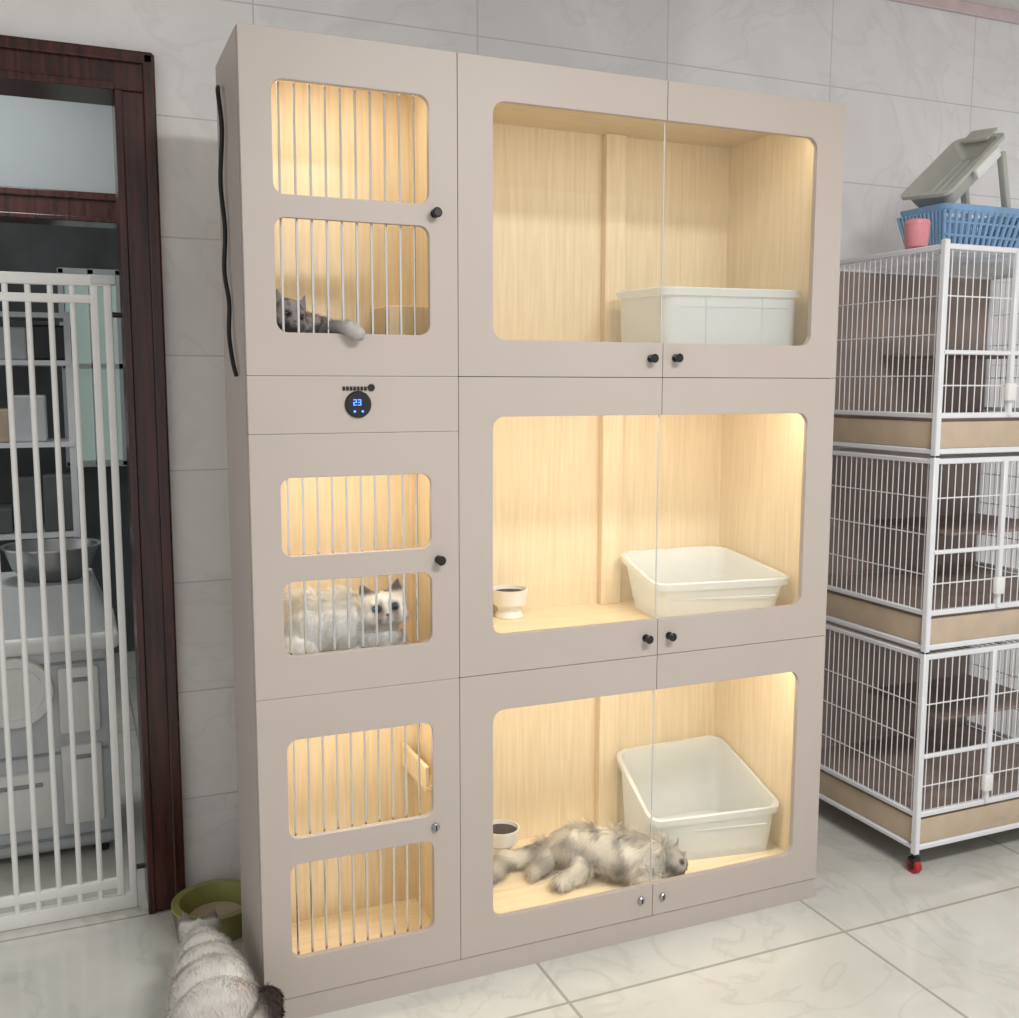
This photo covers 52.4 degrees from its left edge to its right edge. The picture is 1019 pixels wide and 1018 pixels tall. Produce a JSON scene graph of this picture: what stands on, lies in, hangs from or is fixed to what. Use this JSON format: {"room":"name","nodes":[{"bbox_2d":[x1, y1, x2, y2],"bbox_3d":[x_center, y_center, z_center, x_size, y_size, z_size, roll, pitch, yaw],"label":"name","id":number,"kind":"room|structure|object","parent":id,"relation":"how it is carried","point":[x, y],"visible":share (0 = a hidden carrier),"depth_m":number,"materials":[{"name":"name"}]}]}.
{"room":"cat boarding room","nodes":[
{"label":"cat boarding room","id":0,"kind":"room"},
{"bbox_2d":[0,95,115,193],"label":"transom window","id":1,"kind":"structure","parent":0,"point":[45,144],"depth_m":4.45,"materials":[{"name":"white glass"}]},
{"bbox_2d":[0,186,116,228],"bbox_3d":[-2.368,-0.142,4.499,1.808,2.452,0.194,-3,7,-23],"label":"beam","id":2,"kind":"structure","parent":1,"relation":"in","point":[22,205],"depth_m":4.46,"materials":[{"name":"brown wood"}]},
{"bbox_2d":[0,222,134,652],"bbox_3d":[-2.607,-0.673,6.081,6.000,3.128,0.100,-3,7,-23],"label":"wall","id":3,"kind":"structure","parent":0,"point":[36,248],"depth_m":5.99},
{"bbox_2d":[57,267,126,466],"bbox_3d":[-2.429,-0.818,6.041,0.340,1.140,0.060,-3,7,-23],"label":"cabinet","id":4,"kind":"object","parent":3,"relation":"in","point":[83,315],"depth_m":6.04,"materials":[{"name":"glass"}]},
{"bbox_2d":[0,0,1018,887],"bbox_3d":[-0.386,-0.351,3.438,8.000,3.128,0.160,-3,7,-23],"label":"wall","id":5,"kind":"structure","parent":0,"point":[913,81],"depth_m":3.31,"materials":[{"name":"tile"}]},
{"bbox_2d":[0,35,185,913],"bbox_3d":[-1.603,-0.004,2.933,1.213,2.557,0.204,-3,7,-23],"label":"door frame","id":6,"kind":"structure","parent":5,"relation":"in","point":[123,80],"depth_m":3.03,"materials":[{"name":"brown wood"}]},
{"bbox_2d":[0,271,145,931],"bbox_3d":[-1.589,0.303,2.957,0.974,1.939,0.040,-3,7,-23],"label":"safety gate","id":7,"kind":"object","parent":6,"relation":"attached to","point":[60,911],"visible":1,"depth_m":3.07,"materials":[{"name":"white metal"}]},
{"bbox_2d":[892,0,1018,23],"bbox_3d":[-0.349,-1.872,3.175,8.000,0.045,0.012,-3,7,-23],"label":"trim","id":8,"kind":"structure","parent":5,"relation":"attached to","point":[958,6],"depth_m":4.09,"materials":[{"name":"white paint"}]},
{"bbox_2d":[0,651,1018,1017],"bbox_3d":[0.035,1.347,2.642,8.000,0.050,9.500,-3,7,-23],"label":"floor","id":9,"kind":"structure","parent":0,"point":[876,938],"depth_m":2.97,"materials":[{"name":"tile"}]},
{"bbox_2d":[0,311,79,539],"bbox_3d":[-2.731,0.018,5.154,1.117,1.978,0.390,-3,7,-23],"label":"storage shelf","id":10,"kind":"object","parent":9,"relation":"on","point":[18,335],"visible":0.42,"depth_m":5.11,"materials":[{"name":"white metal"}]},
{"bbox_2d":[0,568,118,858],"bbox_3d":[-1.784,0.722,3.631,0.780,0.948,0.490,-3,7,-23],"label":"drawer cabinet","id":11,"kind":"object","parent":9,"relation":"on","point":[9,580],"visible":0.68,"depth_m":3.50,"materials":[{"name":"grey paint"}]},
{"bbox_2d":[0,537,100,581],"bbox_3d":[-1.606,0.182,3.636,0.330,0.118,0.330,-3,7,-23],"label":"basin","id":12,"kind":"object","parent":11,"relation":"on","point":[73,544],"visible":0.71,"depth_m":3.55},
{"bbox_2d":[171,878,241,941],"bbox_3d":[-0.881,1.216,3.109,0.256,0.095,0.256,-3,7,-23],"label":"pet bowl","id":13,"kind":"object","parent":9,"relation":"on","point":[197,900],"visible":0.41,"depth_m":3.15,"materials":[{"name":"green plastic"}]},
{"bbox_2d":[163,908,286,1017],"bbox_3d":[-0.757,1.213,2.569,0.290,0.267,0.664,-5,8,-34],"label":"cat","id":14,"kind":"object","parent":9,"relation":"on","point":[210,978],"visible":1,"depth_m":2.47},
{"bbox_2d":[215,23,845,1017],"bbox_3d":[0.064,0.041,3.067,1.758,2.440,0.597,-3,7,-23],"label":"tall cabinet","id":15,"kind":"object","parent":9,"relation":"on","point":[483,220],"visible":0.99,"depth_m":2.88,"materials":[{"name":"beige laminate"}]},
{"bbox_2d":[276,289,365,341],"bbox_3d":[-0.477,-0.450,2.638,0.353,0.200,0.392,-3,7,-23],"label":"cat","id":16,"kind":"object","parent":15,"relation":"in","point":[351,328],"visible":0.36,"depth_m":2.52},
{"bbox_2d":[283,578,413,654],"bbox_3d":[-0.465,0.317,2.764,0.438,0.264,0.313,-3,7,-23],"label":"cat","id":17,"kind":"object","parent":15,"relation":"in","point":[297,605],"visible":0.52,"depth_m":2.70},
{"bbox_2d":[493,819,519,851],"bbox_3d":[-0.027,1.084,3.388,0.120,0.090,0.120,-3,7,-23],"label":"bowl","id":18,"kind":"object","parent":15,"relation":"in","point":[505,832],"visible":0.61,"depth_m":3.36,"materials":[{"name":"white ceramic"}]},
{"bbox_2d":[493,585,527,618],"bbox_3d":[-0.001,0.298,3.304,0.120,0.090,0.120,-3,7,-23],"label":"bowl","id":19,"kind":"object","parent":15,"relation":"in","point":[509,599],"visible":0.94,"depth_m":3.27,"materials":[{"name":"white ceramic"}]},
{"bbox_2d":[493,815,688,895],"bbox_3d":[0.229,1.068,3.233,0.654,0.199,0.322,1,7,10],"label":"cat","id":20,"kind":"object","parent":15,"relation":"in","point":[580,850],"visible":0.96,"depth_m":3.19},
{"bbox_2d":[617,735,778,859],"bbox_3d":[0.611,0.977,3.479,0.459,0.283,0.383,-3,7,-23],"label":"box","id":21,"kind":"object","parent":15,"relation":"in","point":[705,796],"visible":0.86,"depth_m":3.58,"materials":[{"name":"white plastic"}]},
{"bbox_2d":[621,546,788,617],"bbox_3d":[0.615,0.244,3.379,0.455,0.180,0.387,-3,7,-23],"label":"box","id":22,"kind":"object","parent":15,"relation":"in","point":[700,579],"visible":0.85,"depth_m":3.35,"materials":[{"name":"white plastic"}]},
{"bbox_2d":[616,286,800,345],"bbox_3d":[0.605,-0.567,3.247,0.491,0.242,0.382,-3,7,-23],"label":"box","id":23,"kind":"object","parent":15,"relation":"in","point":[691,315],"visible":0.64,"depth_m":3.09,"materials":[{"name":"white plastic"}]},
{"bbox_2d":[819,238,1018,872],"bbox_3d":[1.652,0.136,3.814,0.945,2.079,0.701,-3,7,-23],"label":"wire cage","id":24,"kind":"object","parent":9,"relation":"on","point":[902,693],"visible":0.85,"depth_m":3.73,"materials":[{"name":"white metal"}]},
{"bbox_2d":[904,218,930,248],"bbox_3d":[1.343,-0.910,3.412,0.084,0.092,0.084,-3,7,-23],"label":"plastic cup","id":25,"kind":"object","parent":24,"relation":"on","point":[916,230],"visible":0.97,"depth_m":3.38,"materials":[{"name":"pink plastic"}]},
{"bbox_2d":[896,203,1018,260],"bbox_3d":[1.597,-0.970,3.650,0.404,0.155,0.244,-3,7,-23],"label":"plastic basket","id":26,"kind":"object","parent":24,"relation":"on","point":[991,231],"visible":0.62,"depth_m":3.55,"materials":[{"name":"blue plastic"}]},
{"bbox_2d":[901,127,1010,223],"bbox_3d":[1.590,-1.180,3.635,0.408,0.332,0.217,-4,8,-32],"label":"pan","id":27,"kind":"object","parent":26,"relation":"on","point":[949,178],"visible":0.89,"depth_m":3.65,"materials":[{"name":"grey plastic"}]},
{"bbox_2d":[961,0,1018,11],"bbox_3d":[0.041,-1.809,2.262,8.000,0.050,9.500,-3,7,-23],"label":"ceiling","id":28,"kind":"structure","parent":0,"point":[1013,5],"depth_m":4.10,"materials":[{"name":"paint"}]}
]}

